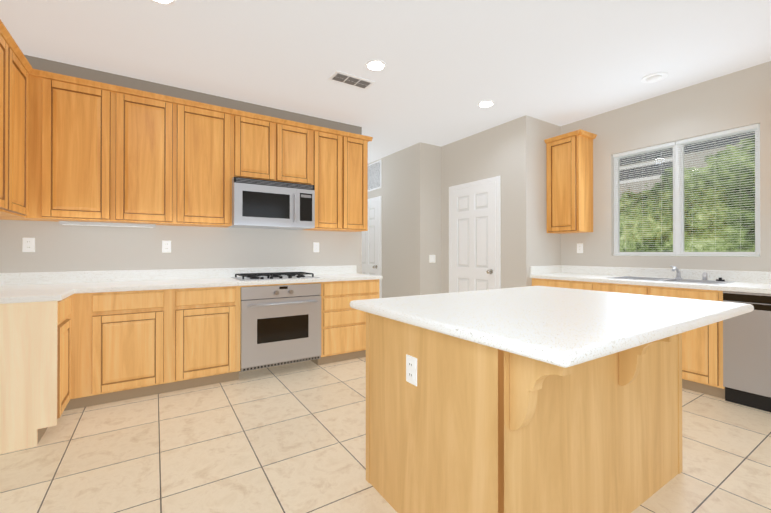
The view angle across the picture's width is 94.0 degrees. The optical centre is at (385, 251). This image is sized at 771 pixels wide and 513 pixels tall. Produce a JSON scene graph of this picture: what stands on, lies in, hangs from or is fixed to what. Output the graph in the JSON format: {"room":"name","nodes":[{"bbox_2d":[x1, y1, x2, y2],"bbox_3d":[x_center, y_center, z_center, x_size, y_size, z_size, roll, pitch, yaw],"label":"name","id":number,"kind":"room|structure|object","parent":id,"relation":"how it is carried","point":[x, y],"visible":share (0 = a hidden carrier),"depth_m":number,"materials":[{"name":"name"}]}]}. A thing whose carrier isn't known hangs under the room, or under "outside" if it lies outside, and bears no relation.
{"room":"kitchen","nodes":[
{"label":"kitchen","id":0,"kind":"room"},
{"bbox_2d":[0,55,361,273],"bbox_3d":[-2.966,-0.202,5.492,3.560,2.800,4.300,0,0,-33],"label":"wall","id":1,"kind":"structure","parent":0,"point":[61,248],"depth_m":3.48,"materials":[{"name":"paint"}]},
{"bbox_2d":[0,23,7,214],"bbox_3d":[-2.473,-0.817,2.069,0.332,1.123,0.560,0,0,-33],"label":"upper cabinet","id":2,"kind":"object","parent":1,"relation":"attached to","point":[3,31],"depth_m":2.28,"materials":[{"name":"brown wood"}]},
{"bbox_2d":[0,35,31,218],"bbox_3d":[-2.696,-0.816,2.417,0.332,1.123,0.546,0,0,-33],"label":"upper cabinet","id":3,"kind":"object","parent":1,"relation":"attached to","point":[19,69],"depth_m":2.53,"materials":[{"name":"brown wood"}]},
{"bbox_2d":[22,238,34,251],"bbox_3d":[-2.932,-0.052,2.953,0.075,0.118,0.007,0,0,-33],"label":"electrical outlet","id":4,"kind":"object","parent":1,"relation":"attached to","point":[28,244],"visible":1,"depth_m":2.95,"materials":[{"name":"white plastic"}]},
{"bbox_2d":[52,73,127,226],"bbox_3d":[-2.511,-0.814,3.033,0.516,1.123,0.331,0,0,-33],"label":"upper cabinet","id":5,"kind":"object","parent":1,"relation":"attached to","point":[79,151],"depth_m":2.91,"materials":[{"name":"brown wood"}]},
{"bbox_2d":[128,88,187,226],"bbox_3d":[-2.172,-0.813,3.251,0.598,1.123,0.331,0,0,-33],"label":"upper cabinet","id":6,"kind":"object","parent":1,"relation":"attached to","point":[157,123],"depth_m":3.17,"materials":[{"name":"brown wood"}]},
{"bbox_2d":[59,221,155,227],"bbox_3d":[-2.419,-0.234,3.164,0.670,0.029,0.090,0,0,-33],"label":"light","id":7,"kind":"object","parent":6,"relation":"attached to","point":[82,223],"depth_m":3.12,"materials":[{"name":"grey plastic"}]},
{"bbox_2d":[162,240,170,252],"bbox_3d":[-2.117,-0.045,3.476,0.075,0.118,0.007,0,0,-33],"label":"electrical outlet","id":8,"kind":"object","parent":1,"relation":"attached to","point":[166,246],"visible":1,"depth_m":3.47,"materials":[{"name":"white plastic"}]},
{"bbox_2d":[0,265,355,284],"bbox_3d":[-1.750,0.226,3.702,3.270,0.099,0.020,0,0,-33],"label":"backsplash","id":9,"kind":"structure","parent":1,"relation":"attached to","point":[162,274],"depth_m":3.36,"materials":[{"name":"white stone"}]},
{"bbox_2d":[188,100,235,226],"bbox_3d":[-1.813,-0.812,3.481,0.559,1.123,0.331,0,0,-33],"label":"upper cabinet","id":10,"kind":"object","parent":1,"relation":"attached to","point":[211,128],"depth_m":3.39,"materials":[{"name":"brown wood"}]},
{"bbox_2d":[236,110,283,181],"bbox_3d":[-1.372,-1.046,3.764,0.487,0.653,0.331,0,0,-33],"label":"upper cabinet","id":11,"kind":"object","parent":1,"relation":"attached to","point":[259,138],"depth_m":3.63,"materials":[{"name":"brown wood"}]},
{"bbox_2d":[229,177,314,229],"bbox_3d":[-1.202,-0.482,3.806,0.812,0.463,0.441,0,0,-33],"label":"microwave","id":12,"kind":"object","parent":11,"relation":"attached to","point":[263,204],"visible":1,"depth_m":3.63,"materials":[{"name":"silver metal"}]},
{"bbox_2d":[284,119,315,186],"bbox_3d":[-1.084,-1.045,3.949,0.468,0.653,0.331,0,0,-33],"label":"upper cabinet","id":13,"kind":"object","parent":1,"relation":"attached to","point":[299,138],"depth_m":3.86,"materials":[{"name":"brown wood"}]},
{"bbox_2d":[313,242,318,251],"bbox_3d":[-0.827,-0.046,4.303,0.075,0.118,0.007,0,0,-33],"label":"electrical outlet","id":14,"kind":"object","parent":1,"relation":"attached to","point":[315,246],"visible":1,"depth_m":4.30,"materials":[{"name":"white plastic"}]},
{"bbox_2d":[305,127,347,230],"bbox_3d":[-0.735,-0.809,4.172,0.492,1.123,0.331,0,0,-33],"label":"upper cabinet","id":15,"kind":"object","parent":1,"relation":"attached to","point":[331,189],"depth_m":4.06,"materials":[{"name":"brown wood"}]},
{"bbox_2d":[348,132,371,231],"bbox_3d":[-0.465,-0.808,4.345,0.409,1.123,0.331,0,0,-33],"label":"upper cabinet","id":16,"kind":"object","parent":1,"relation":"attached to","point":[357,144],"depth_m":4.24,"materials":[{"name":"brown wood"}]},
{"bbox_2d":[0,357,770,512],"bbox_3d":[-0.571,1.242,3.861,5.840,0.100,9.620,0,0,-33],"label":"floor","id":17,"kind":"structure","parent":0,"point":[288,438],"depth_m":2.08,"materials":[{"name":"tile"}]},
{"bbox_2d":[0,293,75,453],"bbox_3d":[-2.436,0.747,2.275,0.620,0.876,0.478,0,0,-33],"label":"base cabinet","id":18,"kind":"object","parent":17,"relation":"on","point":[70,340],"depth_m":2.18,"materials":[{"name":"brown wood"}]},
{"bbox_2d":[0,289,75,304],"bbox_3d":[-2.410,0.289,2.256,0.643,0.038,0.455,0,0,-33],"label":"countertop","id":19,"kind":"structure","parent":18,"relation":"on","point":[10,296],"depth_m":2.24,"materials":[{"name":"white stone"}]},
{"bbox_2d":[0,273,381,292],"bbox_3d":[-1.591,0.294,3.433,3.292,0.038,0.643,0,0,-33],"label":"countertop","id":20,"kind":"structure","parent":18,"relation":"on","point":[185,282],"depth_m":3.13,"materials":[{"name":"white stone"}]},
{"bbox_2d":[231,272,319,280],"bbox_3d":[-1.140,0.253,3.715,0.770,0.044,0.510,0,0,-33],"label":"cooktop","id":21,"kind":"object","parent":20,"relation":"in","point":[272,276],"visible":1,"depth_m":3.64,"materials":[{"name":"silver metal"}]},
{"bbox_2d":[104,289,171,403],"bbox_3d":[-2.154,0.750,3.084,0.501,0.876,0.621,0,0,-33],"label":"base cabinet","id":22,"kind":"object","parent":17,"relation":"on","point":[137,326],"depth_m":2.85,"materials":[{"name":"brown wood"}]},
{"bbox_2d":[172,285,243,390],"bbox_3d":[-1.709,0.751,3.369,0.555,0.876,0.621,0,0,-33],"label":"base cabinet","id":23,"kind":"object","parent":17,"relation":"on","point":[206,323],"depth_m":3.11,"materials":[{"name":"brown wood"}]},
{"bbox_2d":[240,283,320,371],"bbox_3d":[-1.053,0.715,3.578,0.768,0.768,0.361,0,0,-33],"label":"oven","id":24,"kind":"object","parent":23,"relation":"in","point":[280,324],"visible":0.98,"depth_m":3.44,"materials":[{"name":"silver metal"}]},
{"bbox_2d":[308,281,378,364],"bbox_3d":[-0.523,0.754,4.129,0.712,0.876,0.621,0,0,-33],"label":"base cabinet","id":25,"kind":"object","parent":17,"relation":"on","point":[343,327],"depth_m":3.82,"materials":[{"name":"brown wood"}]},
{"bbox_2d":[366,314,681,512],"bbox_3d":[0.794,0.738,1.821,1.471,0.892,1.040,0,0,-33],"label":"kitchen island","id":26,"kind":"object","parent":17,"relation":"on","point":[536,399],"depth_m":1.44,"materials":[{"name":"brown wood"}]},
{"bbox_2d":[406,354,416,385],"bbox_3d":[0.109,0.507,1.533,0.007,0.118,0.075,0,0,-33],"label":"outlet","id":27,"kind":"object","parent":26,"relation":"attached to","point":[411,359],"depth_m":1.53,"materials":[{"name":"white plastic"}]},
{"bbox_2d":[350,286,753,373],"bbox_3d":[0.785,0.271,1.777,1.570,0.039,1.160,0,0,-33],"label":"island countertop","id":28,"kind":"structure","parent":26,"relation":"on","point":[567,329],"depth_m":1.39,"materials":[{"name":"white stone"}]},
{"bbox_2d":[530,277,625,292],"bbox_3d":[2.187,0.755,4.133,0.622,0.876,0.738,0,0,-33],"label":"base cabinet","id":29,"kind":"object","parent":17,"relation":"on","point":[536,281],"depth_m":3.77,"materials":[{"name":"brown wood"}]},
{"bbox_2d":[530,273,770,292],"bbox_3d":[3.003,0.292,2.842,0.643,0.038,3.796,0,0,-33],"label":"countertop","id":30,"kind":"structure","parent":29,"relation":"on","point":[734,286],"depth_m":3.19,"materials":[{"name":"white stone"}]},
{"bbox_2d":[608,276,735,284],"bbox_3d":[2.682,0.362,3.432,0.440,0.186,0.870,0,0,-33],"label":"sink","id":31,"kind":"object","parent":30,"relation":"in","point":[704,280],"depth_m":3.41,"materials":[{"name":"silver metal"}]},
{"bbox_2d":[670,265,706,279],"bbox_3d":[2.844,0.203,3.409,0.206,0.131,0.281,0,0,-33],"label":"faucet","id":32,"kind":"object","parent":30,"relation":"on","point":[676,273],"depth_m":3.48,"materials":[{"name":"silver metal"}]},
{"bbox_2d":[723,291,770,411],"bbox_3d":[3.065,0.749,2.736,0.594,0.867,0.596,0,0,-33],"label":"dishwasher","id":33,"kind":"object","parent":17,"relation":"on","point":[746,359],"visible":0.8,"depth_m":2.71,"materials":[{"name":"silver metal"}]},
{"bbox_2d":[0,0,770,163],"bbox_3d":[-0.571,-1.658,3.873,5.840,0.100,9.620,0,0,-33],"label":"ceiling","id":34,"kind":"structure","parent":0,"point":[451,65],"depth_m":2.89,"materials":[{"name":"white paint"}]},
{"bbox_2d":[151,0,175,4],"bbox_3d":[-1.424,-1.609,2.257,0.190,0.007,0.190,0,0,-33],"label":"recessed light","id":35,"kind":"object","parent":34,"relation":"in","point":[166,2],"visible":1,"depth_m":2.32,"materials":[{"name":"white"}]},
{"bbox_2d":[328,70,374,89],"bbox_3d":[-0.317,-1.603,3.383,0.400,0.010,0.180,0,0,-33],"label":"ceiling vent","id":36,"kind":"object","parent":34,"relation":"in","point":[349,79],"visible":1,"depth_m":3.37,"materials":[{"name":"white metal"}]},
{"bbox_2d":[365,60,386,70],"bbox_3d":[-0.086,-1.606,3.115,0.190,0.007,0.190,0,0,-33],"label":"recessed light","id":37,"kind":"object","parent":34,"relation":"in","point":[375,65],"visible":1,"depth_m":3.10,"materials":[{"name":"white"}]},
{"bbox_2d":[477,100,494,107],"bbox_3d":[1.097,-1.603,3.921,0.190,0.007,0.190,0,0,-33],"label":"recessed light","id":38,"kind":"object","parent":34,"relation":"in","point":[486,104],"visible":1,"depth_m":3.92,"materials":[{"name":"white"}]},
{"bbox_2d":[641,72,667,82],"bbox_3d":[2.487,-1.598,3.327,0.200,0.054,0.200,0,0,-33],"label":"ceiling light","id":39,"kind":"object","parent":34,"relation":"attached to","point":[654,77],"visible":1,"depth_m":3.30,"materials":[{"name":"white"}]},
{"bbox_2d":[368,142,440,297],"bbox_3d":[-0.101,-0.194,7.386,1.250,2.800,4.203,0,0,-33],"label":"wall block","id":40,"kind":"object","parent":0,"point":[409,191],"visible":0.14,"depth_m":5.48,"materials":[{"name":"beige paint"}]},
{"bbox_2d":[368,196,381,297],"bbox_3d":[-0.361,0.128,6.538,0.097,2.150,0.932,0,0,-33],"label":"door frame","id":41,"kind":"structure","parent":40,"relation":"attached to","point":[379,198],"depth_m":6.17,"materials":[{"name":"white wood"}]},
{"bbox_2d":[362,200,378,275],"bbox_3d":[-0.328,0.157,6.559,0.020,2.076,0.800,0,0,-33],"label":"hall door","id":42,"kind":"structure","parent":41,"relation":"attached to","point":[370,247],"depth_m":6.42,"materials":[{"name":"white wood"}]},
{"bbox_2d":[368,160,381,191],"bbox_3d":[-0.262,-1.330,6.464,0.017,0.485,0.690,0,0,-33],"label":"air vent grille","id":43,"kind":"object","parent":40,"relation":"attached to","point":[374,175],"visible":0.69,"depth_m":6.33,"materials":[{"name":"white metal"}]},
{"bbox_2d":[429,255,435,262],"bbox_3d":[0.707,0.113,5.400,0.120,0.118,0.008,0,0,-33],"label":"light switch","id":44,"kind":"object","parent":40,"relation":"attached to","point":[431,258],"visible":1,"depth_m":5.40,"materials":[{"name":"white plastic"}]},
{"bbox_2d":[441,115,560,292],"bbox_3d":[1.610,-0.203,5.097,0.840,2.800,1.497,0,0,-33],"label":"wall block","id":45,"kind":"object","parent":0,"point":[512,154],"visible":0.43,"depth_m":4.44,"materials":[{"name":"beige paint"}]},
{"bbox_2d":[449,176,500,292],"bbox_3d":[1.164,0.121,4.919,0.097,2.150,0.934,0,0,-33],"label":"door frame","id":46,"kind":"structure","parent":45,"relation":"attached to","point":[496,179],"depth_m":4.60,"materials":[{"name":"white painted wood"}]},
{"bbox_2d":[452,182,495,291],"bbox_3d":[1.197,0.150,4.940,0.020,2.076,0.802,0,0,-33],"label":"pantry door","id":47,"kind":"structure","parent":46,"relation":"attached to","point":[473,234],"depth_m":4.90,"materials":[{"name":"white wood"}]},
{"bbox_2d":[560,61,770,271],"bbox_3d":[3.334,-0.211,3.056,0.140,2.800,3.800,0,0,-33],"label":"wall","id":48,"kind":"structure","parent":0,"point":[738,99],"depth_m":3.61,"materials":[{"name":"beige paint"}]},
{"bbox_2d":[530,265,561,272],"bbox_3d":[1.988,0.229,4.435,0.633,0.100,0.020,0,0,-33],"label":"backsplash","id":49,"kind":"structure","parent":48,"relation":"attached to","point":[555,268],"depth_m":4.42,"materials":[{"name":"white stone"}]},
{"bbox_2d":[544,129,595,232],"bbox_3d":[2.221,-0.798,4.355,0.331,1.143,0.404,0,0,-33],"label":"upper cabinet","id":50,"kind":"object","parent":48,"relation":"attached to","point":[569,178],"depth_m":4.22,"materials":[{"name":"brown wood"}]},
{"bbox_2d":[577,243,582,252],"bbox_3d":[2.380,-0.036,4.404,0.007,0.118,0.075,0,0,-33],"label":"electrical outlet","id":51,"kind":"object","parent":48,"relation":"attached to","point":[579,247],"visible":1,"depth_m":4.40,"materials":[{"name":"white plastic"}]},
{"bbox_2d":[562,265,770,284],"bbox_3d":[3.271,0.223,3.001,0.021,0.100,3.774,0,0,-33],"label":"backsplash","id":52,"kind":"structure","parent":48,"relation":"attached to","point":[674,274],"depth_m":3.51,"materials":[{"name":"white stone"}]},
{"bbox_2d":[613,124,759,256],"bbox_3d":[2.948,-0.529,3.630,0.101,1.156,1.196,0,0,-33],"label":"window unit","id":53,"kind":"structure","parent":48,"relation":"in","point":[678,163],"depth_m":3.60,"materials":[{"name":"white"}]},
{"label":"outside","id":54,"kind":"structure","parent":0,"visible":0},
{"bbox_2d":[619,131,754,196],"bbox_3d":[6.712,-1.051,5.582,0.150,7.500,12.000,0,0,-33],"label":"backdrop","id":55,"kind":"structure","parent":54,"point":[640,185],"depth_m":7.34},
{"bbox_2d":[620,132,754,256],"bbox_3d":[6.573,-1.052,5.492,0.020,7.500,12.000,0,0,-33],"label":"trees","id":56,"kind":"object","parent":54,"point":[659,230],"depth_m":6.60,"materials":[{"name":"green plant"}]}
]}

